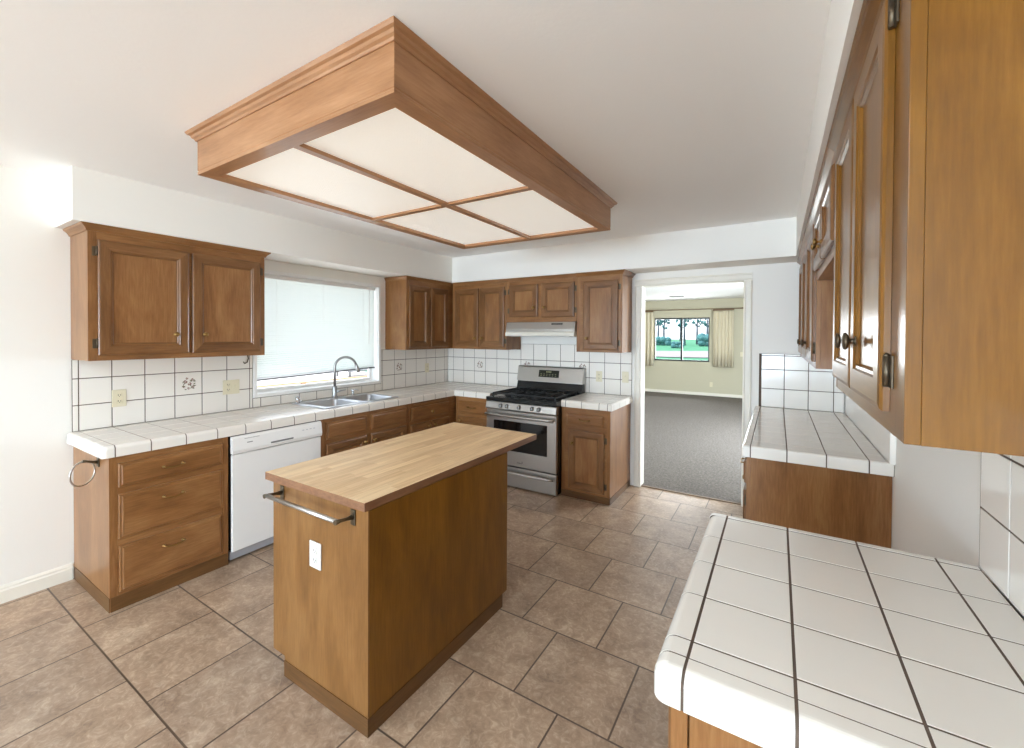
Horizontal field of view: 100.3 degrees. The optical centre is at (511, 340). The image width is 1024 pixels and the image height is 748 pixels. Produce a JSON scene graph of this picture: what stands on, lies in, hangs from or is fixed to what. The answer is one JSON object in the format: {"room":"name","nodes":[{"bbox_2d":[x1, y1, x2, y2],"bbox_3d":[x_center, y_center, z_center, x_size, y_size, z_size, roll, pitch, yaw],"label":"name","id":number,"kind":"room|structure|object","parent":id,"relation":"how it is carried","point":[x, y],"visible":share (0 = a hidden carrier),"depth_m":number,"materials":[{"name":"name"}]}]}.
{"room":"kitchen","nodes":[
{"label":"kitchen","id":0,"kind":"room"},
{"bbox_2d":[0,165,440,585],"bbox_3d":[-4.501,0.274,0.064,0.150,2.509,13.770,1,1,32],"label":"wall","id":1,"kind":"structure","parent":0,"point":[37,493],"depth_m":2.56,"materials":[{"name":"white paint"}]},
{"bbox_2d":[0,563,72,603],"bbox_3d":[-5.385,1.493,-1.491,0.016,0.100,9.878,1,1,32],"label":"baseboard","id":2,"kind":"structure","parent":1,"relation":"attached to","point":[38,582],"depth_m":2.56,"materials":[{"name":"white paint"}]},
{"bbox_2d":[63,221,270,360],"bbox_3d":[-2.342,-0.290,3.016,0.380,0.809,1.087,1,1,32],"label":"upper cabinet","id":3,"kind":"object","parent":1,"relation":"attached to","point":[135,294],"visible":1,"depth_m":2.80,"materials":[{"name":"brown wood"}]},
{"bbox_2d":[71,349,447,431],"bbox_3d":[-1.819,0.334,4.225,0.011,0.458,3.611,1,1,32],"label":"tile backsplash","id":4,"kind":"structure","parent":1,"relation":"attached to","point":[166,388],"depth_m":3.19,"materials":[{"name":"white tile"}]},
{"bbox_2d":[112,389,125,406],"bbox_3d":[-2.647,0.387,2.880,0.008,0.115,0.075,1,1,32],"label":"wall outlet","id":5,"kind":"object","parent":4,"relation":"attached to","point":[118,396],"visible":1,"depth_m":2.88,"materials":[{"name":"beige plastic"}]},
{"bbox_2d":[223,379,238,394],"bbox_3d":[-2.278,0.376,3.469,0.014,0.115,0.125,1,1,32],"label":"wall outlet","id":6,"kind":"object","parent":4,"relation":"attached to","point":[229,386],"visible":1,"depth_m":3.46,"materials":[{"name":"beige plastic"}]},
{"bbox_2d":[425,363,428,372],"bbox_3d":[-1.075,0.343,5.406,0.008,0.115,0.070,1,1,32],"label":"wall outlet","id":7,"kind":"object","parent":4,"relation":"attached to","point":[426,364],"visible":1,"depth_m":5.40,"materials":[{"name":"beige plastic"}]},
{"bbox_2d":[253,270,380,397],"bbox_3d":[-1.888,-0.069,4.235,0.155,1.100,1.370,1,1,32],"label":"window","id":8,"kind":"structure","parent":1,"relation":"in","point":[374,374],"depth_m":4.37,"materials":[{"name":"white"}]},
{"bbox_2d":[257,274,374,380],"bbox_3d":[-1.877,-0.121,4.225,0.053,0.932,1.285,1,1,32],"label":"window blind","id":9,"kind":"object","parent":8,"relation":"attached to","point":[312,317],"visible":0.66,"depth_m":4.16,"materials":[{"name":"white fabric"}]},
{"bbox_2d":[384,276,452,349],"bbox_3d":[-1.006,-0.309,5.194,0.349,0.809,1.093,1,1,32],"label":"upper cabinet","id":10,"kind":"object","parent":1,"relation":"attached to","point":[418,311],"visible":0.71,"depth_m":4.83,"materials":[{"name":"brown wood"}]},
{"bbox_2d":[0,485,742,747],"bbox_3d":[-2.664,1.603,-1.121,4.550,0.100,13.680,1,1,32],"label":"floor","id":11,"kind":"structure","parent":0,"point":[569,656],"depth_m":2.05,"materials":[{"name":"tile"}]},
{"bbox_2d":[73,437,227,612],"bbox_3d":[-2.323,1.076,2.779,0.690,0.864,0.606,1,1,32],"label":"base cabinet","id":12,"kind":"object","parent":11,"relation":"on","point":[147,524],"visible":0.97,"depth_m":2.56,"materials":[{"name":"brown wood"}]},
{"bbox_2d":[69,457,99,486],"bbox_3d":[-2.405,0.742,2.394,0.056,0.150,0.136,1,1,22],"label":"towel ring","id":13,"kind":"object","parent":12,"relation":"attached to","point":[97,461],"visible":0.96,"depth_m":2.41,"materials":[{"name":"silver metal"}]},
{"bbox_2d":[228,420,321,559],"bbox_3d":[-1.978,1.072,3.328,0.665,0.862,0.662,1,1,32],"label":"dishwasher","id":14,"kind":"object","parent":11,"relation":"on","point":[250,455],"visible":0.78,"depth_m":3.02,"materials":[{"name":"white metal"}]},
{"bbox_2d":[319,404,407,456],"bbox_3d":[-1.549,1.065,4.026,0.689,0.864,0.965,1,1,32],"label":"base cabinet","id":15,"kind":"object","parent":11,"relation":"on","point":[347,432],"visible":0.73,"depth_m":3.79,"materials":[{"name":"brown wood"}]},
{"bbox_2d":[265,422,536,737],"bbox_3d":[-0.496,1.067,2.399,0.706,0.911,1.370,1,1,32],"label":"kitchen island","id":16,"kind":"object","parent":11,"relation":"on","point":[421,568],"visible":1,"depth_m":1.89,"materials":[{"name":"brown wood"}]},
{"bbox_2d":[263,485,354,525],"bbox_3d":[-0.857,0.693,1.779,0.521,0.062,0.084,1,1,32],"label":"towel bar","id":17,"kind":"object","parent":16,"relation":"attached to","point":[271,496],"visible":1,"depth_m":1.72,"materials":[{"name":"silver metal"}]},
{"bbox_2d":[310,540,320,570],"bbox_3d":[-0.835,0.910,1.812,0.078,0.112,0.008,1,1,32],"label":"wall outlet","id":18,"kind":"object","parent":16,"relation":"attached to","point":[315,548],"visible":1,"depth_m":1.81,"materials":[{"name":"white plastic"}]},
{"bbox_2d":[312,547,316,554],"bbox_3d":[-0.836,0.890,1.810,0.032,0.029,0.005,1,1,32],"label":"socket","id":19,"kind":"object","parent":18,"relation":"attached to","point":[314,549],"depth_m":1.81,"materials":[{"name":"white plastic"}]},
{"bbox_2d":[312,556,316,563],"bbox_3d":[-0.836,0.930,1.811,0.032,0.029,0.005,1,1,32],"label":"socket","id":20,"kind":"object","parent":18,"relation":"attached to","point":[314,558],"depth_m":1.81,"materials":[{"name":"white plastic"}]},
{"bbox_2d":[408,396,455,433],"bbox_3d":[-0.938,1.057,5.009,0.689,0.864,1.340,1,1,32],"label":"base cabinet","id":21,"kind":"object","parent":11,"relation":"on","point":[423,415],"visible":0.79,"depth_m":4.54,"materials":[{"name":"brown wood"}]},
{"bbox_2d":[67,382,515,458],"bbox_3d":[-1.340,0.601,3.913,1.140,0.065,3.637,1,1,32],"label":"countertop","id":22,"kind":"structure","parent":21,"relation":"on","point":[110,442],"depth_m":3.06,"materials":[{"name":"white tile"}]},
{"bbox_2d":[291,393,397,408],"bbox_3d":[-1.559,0.620,4.060,0.510,0.239,0.836,1,1,32],"label":"sink","id":23,"kind":"object","parent":22,"relation":"in","point":[326,403],"depth_m":4.06,"materials":[{"name":"silver metal"}]},
{"bbox_2d":[332,356,359,397],"bbox_3d":[-1.634,0.353,4.208,0.265,0.406,0.059,0,1,-22],"label":"kitchen faucet","id":24,"kind":"object","parent":22,"relation":"on","point":[335,390],"visible":1,"depth_m":4.17,"materials":[{"name":"grey metal"}]},
{"bbox_2d":[456,396,486,426],"bbox_3d":[-0.287,1.060,4.994,0.478,0.864,0.670,1,1,32],"label":"base cabinet","id":25,"kind":"object","parent":11,"relation":"on","point":[469,410],"visible":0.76,"depth_m":4.74,"materials":[{"name":"brown wood"}]},
{"bbox_2d":[484,365,585,495],"bbox_3d":[0.248,0.899,4.585,0.825,1.202,0.790,1,1,32],"label":"gas range","id":26,"kind":"object","parent":11,"relation":"on","point":[534,406],"visible":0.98,"depth_m":4.30,"materials":[{"name":"silver metal"}]},
{"bbox_2d":[486,392,575,406],"bbox_3d":[0.249,0.607,4.580,0.825,0.042,0.667,1,1,32],"label":"cooktop","id":27,"kind":"object","parent":26,"relation":"in","point":[505,399],"depth_m":4.35,"materials":[{"name":"black metal"}]},
{"bbox_2d":[561,403,630,504],"bbox_3d":[0.847,1.075,4.294,0.494,0.864,0.680,1,1,32],"label":"base cabinet","id":28,"kind":"object","parent":11,"relation":"on","point":[595,443],"visible":0.99,"depth_m":4.05,"materials":[{"name":"brown wood"}]},
{"bbox_2d":[561,393,631,410],"bbox_3d":[0.864,0.608,4.303,0.512,0.065,0.647,1,1,32],"label":"countertop","id":29,"kind":"structure","parent":28,"relation":"on","point":[593,401],"depth_m":4.13,"materials":[{"name":"white tile"}]},
{"bbox_2d":[668,706,762,747],"bbox_3d":[0.762,1.114,1.002,0.684,0.864,0.791,1,1,32],"label":"base cabinet","id":30,"kind":"object","parent":11,"relation":"on","point":[685,730],"visible":0.02,"depth_m":0.80,"materials":[{"name":"brown wood"}]},
{"bbox_2d":[654,513,1023,747],"bbox_3d":[0.772,0.647,0.994,0.669,0.065,0.844,1,1,32],"label":"countertop","id":31,"kind":"structure","parent":30,"relation":"on","point":[777,636],"depth_m":0.86,"materials":[{"name":"white tile"}]},
{"bbox_2d":[740,457,891,547],"bbox_3d":[2.032,1.097,3.007,0.692,0.864,1.604,1,1,32],"label":"base cabinet","id":32,"kind":"object","parent":11,"relation":"on","point":[844,504],"visible":0.46,"depth_m":2.30,"materials":[{"name":"brown wood"}]},
{"bbox_2d":[742,406,894,476],"bbox_3d":[2.040,0.630,2.984,0.667,0.065,1.647,1,1,32],"label":"countertop","id":33,"kind":"structure","parent":32,"relation":"on","point":[832,440],"depth_m":2.54,"materials":[{"name":"white tile"}]},
{"bbox_2d":[0,0,830,301],"bbox_3d":[-0.707,-1.047,2.303,6.300,0.121,21.600,1,1,32],"label":"ceiling","id":34,"kind":"structure","parent":0,"point":[687,114],"depth_m":1.63,"materials":[{"name":"white paint"}]},
{"bbox_2d":[185,15,616,248],"bbox_3d":[-0.396,-0.888,2.541,1.405,0.198,2.102,1,1,32],"label":"ceiling light fixture","id":35,"kind":"object","parent":34,"relation":"attached to","point":[379,128],"visible":1,"depth_m":1.89,"materials":[{"name":"brown wood"}]},
{"bbox_2d":[54,0,862,282],"bbox_3d":[-0.100,-0.838,2.928,4.275,0.307,4.000,1,1,32],"label":"soffit","id":36,"kind":"structure","parent":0,"point":[80,194],"depth_m":3.50,"materials":[{"name":"white paint"}]},
{"bbox_2d":[460,262,847,484],"bbox_3d":[1.035,0.249,4.658,4.400,2.509,0.120,1,1,32],"label":"wall","id":37,"kind":"structure","parent":0,"point":[775,293],"depth_m":3.83,"materials":[{"name":"white paint"}]},
{"bbox_2d":[453,279,520,349],"bbox_3d":[-0.328,-0.305,5.197,0.792,0.809,0.369,1,1,32],"label":"upper cabinet","id":38,"kind":"object","parent":37,"relation":"attached to","point":[479,307],"visible":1,"depth_m":5.04,"materials":[{"name":"brown wood"}]},
{"bbox_2d":[448,344,631,395],"bbox_3d":[0.194,0.301,5.104,2.482,0.525,0.011,1,1,32],"label":"tile backsplash","id":39,"kind":"structure","parent":37,"relation":"attached to","point":[475,366],"depth_m":5.04,"materials":[{"name":"white tile"}]},
{"bbox_2d":[596,371,601,381],"bbox_3d":[0.943,0.386,4.630,0.070,0.115,0.008,1,1,32],"label":"wall outlet","id":40,"kind":"object","parent":39,"relation":"attached to","point":[598,373],"visible":1,"depth_m":4.63,"materials":[{"name":"beige plastic"}]},
{"bbox_2d":[622,371,628,382],"bbox_3d":[1.185,0.381,4.476,0.070,0.115,0.014,1,1,32],"label":"light switch","id":41,"kind":"object","parent":39,"relation":"attached to","point":[625,375],"visible":1,"depth_m":4.47,"materials":[{"name":"beige plastic"}]},
{"bbox_2d":[505,322,576,336],"bbox_3d":[0.379,-0.123,4.757,0.837,0.156,0.376,1,1,32],"label":"range hood","id":42,"kind":"object","parent":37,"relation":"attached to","point":[522,329],"visible":0.94,"depth_m":4.59,"materials":[{"name":"silver metal"}]},
{"bbox_2d":[506,273,576,322],"bbox_3d":[0.376,-0.453,4.758,0.859,0.496,0.369,1,1,32],"label":"upper cabinet","id":43,"kind":"object","parent":37,"relation":"attached to","point":[549,298],"visible":0.98,"depth_m":4.61,"materials":[{"name":"brown wood"}]},
{"bbox_2d":[576,269,634,352],"bbox_3d":[0.960,-0.289,4.402,0.512,0.809,0.378,1,1,32],"label":"upper cabinet","id":44,"kind":"object","parent":37,"relation":"attached to","point":[604,298],"visible":1,"depth_m":4.28,"materials":[{"name":"brown wood"}]},
{"bbox_2d":[641,485,740,504],"bbox_3d":[1.734,1.509,4.199,0.916,0.008,0.030,1,1,32],"label":"trim","id":45,"kind":"structure","parent":37,"relation":"attached to","point":[641,485],"depth_m":4.17,"materials":[{"name":"brown wood"}]},
{"bbox_2d":[633,272,752,506],"bbox_3d":[1.750,0.445,4.203,1.058,2.135,0.140,1,1,32],"label":"trim","id":46,"kind":"structure","parent":37,"relation":"attached to","point":[747,278],"depth_m":4.27,"materials":[{"name":"white paint"}]},
{"bbox_2d":[759,353,844,412],"bbox_3d":[2.481,0.355,3.683,0.612,0.475,0.008,1,1,32],"label":"tile backsplash","id":47,"kind":"structure","parent":37,"relation":"attached to","point":[788,381],"depth_m":3.69,"materials":[{"name":"white tile"}]},
{"bbox_2d":[642,391,741,502],"bbox_3d":[2.891,1.519,8.143,6.300,0.104,7.920,1,1,32],"label":"floor","id":48,"kind":"structure","parent":0,"point":[693,443],"depth_m":6.18,"materials":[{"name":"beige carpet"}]},
{"bbox_2d":[645,298,743,394],"bbox_3d":[4.950,0.175,11.426,6.300,2.535,0.150,1,1,32],"label":"wall","id":49,"kind":"structure","parent":0,"point":[690,376],"depth_m":11.36,"materials":[{"name":"beige paint"}]},
{"bbox_2d":[654,317,709,361],"bbox_3d":[4.593,-0.034,11.596,1.410,1.175,0.055,1,1,32],"label":"window","id":50,"kind":"structure","parent":49,"relation":"in","point":[681,359],"depth_m":11.56,"materials":[{"name":"grey"}]},
{"bbox_2d":[645,388,741,397],"bbox_3d":[4.900,1.403,11.371,6.000,0.080,0.015,1,1,32],"label":"baseboard","id":51,"kind":"structure","parent":49,"relation":"attached to","point":[650,390],"depth_m":11.38,"materials":[{"name":"white paint"}]},
{"bbox_2d":[645,307,742,310],"bbox_3d":[4.674,-0.834,11.435,2.800,0.029,0.110,1,1,32],"label":"curtain rod","id":52,"kind":"object","parent":49,"relation":"attached to","point":[742,307],"visible":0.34,"depth_m":11.27,"materials":[{"name":"brown wood"}]},
{"bbox_2d":[645,311,653,365],"bbox_3d":[3.724,-0.063,11.978,0.451,1.535,0.064,1,1,32],"label":"curtain","id":53,"kind":"object","parent":52,"relation":"hanging from","point":[648,314],"visible":0.54,"depth_m":11.92,"materials":[{"name":"beige fabric"}]},
{"bbox_2d":[713,309,733,367],"bbox_3d":[5.406,-0.064,10.932,0.491,1.490,0.064,1,1,32],"label":"curtain","id":54,"kind":"object","parent":52,"relation":"hanging from","point":[723,319],"visible":1,"depth_m":10.93,"materials":[{"name":"beige fabric"}]},
{"bbox_2d":[848,417,1023,618],"bbox_3d":[-0.786,0.323,-2.317,0.125,2.509,13.650,1,1,32],"label":"wall","id":55,"kind":"structure","parent":0,"point":[936,491],"depth_m":1.55,"materials":[{"name":"white paint"}]},
{"bbox_2d":[797,212,833,368],"bbox_3d":[2.135,-0.265,2.845,0.372,0.807,1.730,1,1,32],"label":"upper cabinet","id":56,"kind":"object","parent":55,"relation":"attached to","point":[815,328],"visible":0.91,"depth_m":2.23,"materials":[{"name":"brown wood"}]},
{"bbox_2d":[810,145,835,280],"bbox_3d":[1.440,-0.480,1.727,0.377,0.357,0.896,1,1,32],"label":"upper cabinet","id":57,"kind":"object","parent":55,"relation":"attached to","point":[822,208],"visible":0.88,"depth_m":1.72,"materials":[{"name":"brown wood"}]},
{"bbox_2d":[845,394,895,464],"bbox_3d":[2.305,0.373,2.797,0.024,0.458,1.678,1,1,32],"label":"tile backsplash","id":58,"kind":"structure","parent":55,"relation":"attached to","point":[879,436],"depth_m":2.46,"materials":[{"name":"white tile"}]},
{"bbox_2d":[827,0,1023,456],"bbox_3d":[0.965,-0.247,0.961,0.369,0.809,0.905,1,1,32],"label":"upper cabinet","id":59,"kind":"object","parent":55,"relation":"attached to","point":[926,136],"visible":1,"depth_m":0.64,"materials":[{"name":"brown wood"}]},
{"bbox_2d":[979,452,1023,616],"bbox_3d":[0.886,0.393,0.515,0.024,0.458,1.524,1,1,32],"label":"tile backsplash","id":60,"kind":"structure","parent":55,"relation":"attached to","point":[1001,534],"depth_m":1.04,"materials":[{"name":"white tile"}]},
{"label":"outside","id":61,"kind":"structure","parent":0,"visible":0},
{"bbox_2d":[258,339,707,371],"bbox_3d":[14.540,0.597,58.960,90.000,1.150,90.000,1,1,32],"label":"lawn","id":62,"kind":"structure","parent":61,"point":[691,345],"depth_m":44.72,"materials":[{"name":"green plant"}]},
{"bbox_2d":[656,320,662,336],"bbox_3d":[21.456,-2.139,62.614,1.845,5.390,1.634,1,1,20],"label":"tree","id":63,"kind":"object","parent":62,"relation":"on","point":[657,321],"visible":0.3,"depth_m":62.45,"materials":[{"name":"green plant"}]},
{"bbox_2d":[656,336,670,345],"bbox_3d":[19.312,0.093,57.361,4.072,1.412,1.322,1,1,32],"label":"hedge","id":64,"kind":"object","parent":62,"relation":"on","point":[664,341],"visible":0.51,"depth_m":56.38,"materials":[{"name":"green plant"}]},
{"bbox_2d":[659,320,669,336],"bbox_3d":[21.088,-1.924,59.294,1.718,5.116,1.823,1,1,32],"label":"tree","id":65,"kind":"object","parent":62,"relation":"on","point":[661,321],"visible":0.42,"depth_m":59.13,"materials":[{"name":"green plant"}]},
{"bbox_2d":[671,341,684,347],"bbox_3d":[18.569,0.453,47.901,1.460,0.939,0.920,1,1,32],"label":"hedge","id":66,"kind":"object","parent":62,"relation":"on","point":[674,344],"visible":0.84,"depth_m":47.65,"materials":[{"name":"green plant"}]},
{"bbox_2d":[675,319,680,341],"bbox_3d":[25.135,-2.390,63.617,1.572,5.829,1.350,0,1,3],"label":"tree","id":67,"kind":"object","parent":62,"relation":"on","point":[678,325],"visible":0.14,"depth_m":63.66,"materials":[{"name":"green plant"}]},
{"bbox_2d":[678,319,691,345],"bbox_3d":[23.052,-1.894,56.902,1.826,5.161,1.728,1,1,32],"label":"tree","id":68,"kind":"object","parent":62,"relation":"on","point":[685,324],"visible":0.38,"depth_m":56.80,"materials":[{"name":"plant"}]},
{"bbox_2d":[692,319,701,344],"bbox_3d":[26.295,-2.160,60.728,1.477,5.502,1.411,1,1,32],"label":"tree","id":69,"kind":"object","parent":62,"relation":"on","point":[698,320],"visible":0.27,"depth_m":60.59,"materials":[{"name":"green plant"}]},
{"bbox_2d":[696,333,707,345],"bbox_3d":[24.643,-0.035,53.449,2.901,1.865,1.514,1,1,16],"label":"hedge","id":70,"kind":"object","parent":62,"relation":"on","point":[702,338],"visible":0.49,"depth_m":53.26,"materials":[{"name":"green plant"}]},
{"bbox_2d":[699,319,708,333],"bbox_3d":[25.689,-2.014,56.352,1.951,5.412,1.820,0,1,-31],"label":"tree","id":71,"kind":"object","parent":62,"relation":"on","point":[704,323],"visible":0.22,"depth_m":56.31,"materials":[{"name":"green plant"}]},
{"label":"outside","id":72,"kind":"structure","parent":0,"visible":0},
{"bbox_2d":[656,351,707,357],"bbox_3d":[4.522,0.930,42.855,60.000,0.159,12.459,1,1,32],"label":"garden path","id":73,"kind":"structure","parent":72,"point":[704,354],"depth_m":34.47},
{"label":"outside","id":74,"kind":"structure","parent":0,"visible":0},
{"bbox_2d":[257,365,367,388],"bbox_3d":[-15.179,1.536,11.326,29.850,0.200,22.300,1,1,32],"label":"patio","id":75,"kind":"structure","parent":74,"point":[325,376],"depth_m":16.07,"materials":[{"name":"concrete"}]},
{"bbox_2d":[257,376,367,387],"bbox_3d":[-8.296,1.428,12.167,0.150,0.070,15.000,1,1,32],"label":"fence rail","id":76,"kind":"object","parent":75,"relation":"on","point":[304,382],"visible":0.12,"depth_m":14.39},
{"bbox_2d":[336,369,367,376],"bbox_3d":[-6.144,1.281,17.422,0.950,0.260,1.800,1,1,32],"label":"garden bench","id":77,"kind":"object","parent":75,"relation":"on","point":[337,373],"visible":0.2,"depth_m":16.80,"materials":[{"name":"grey"}]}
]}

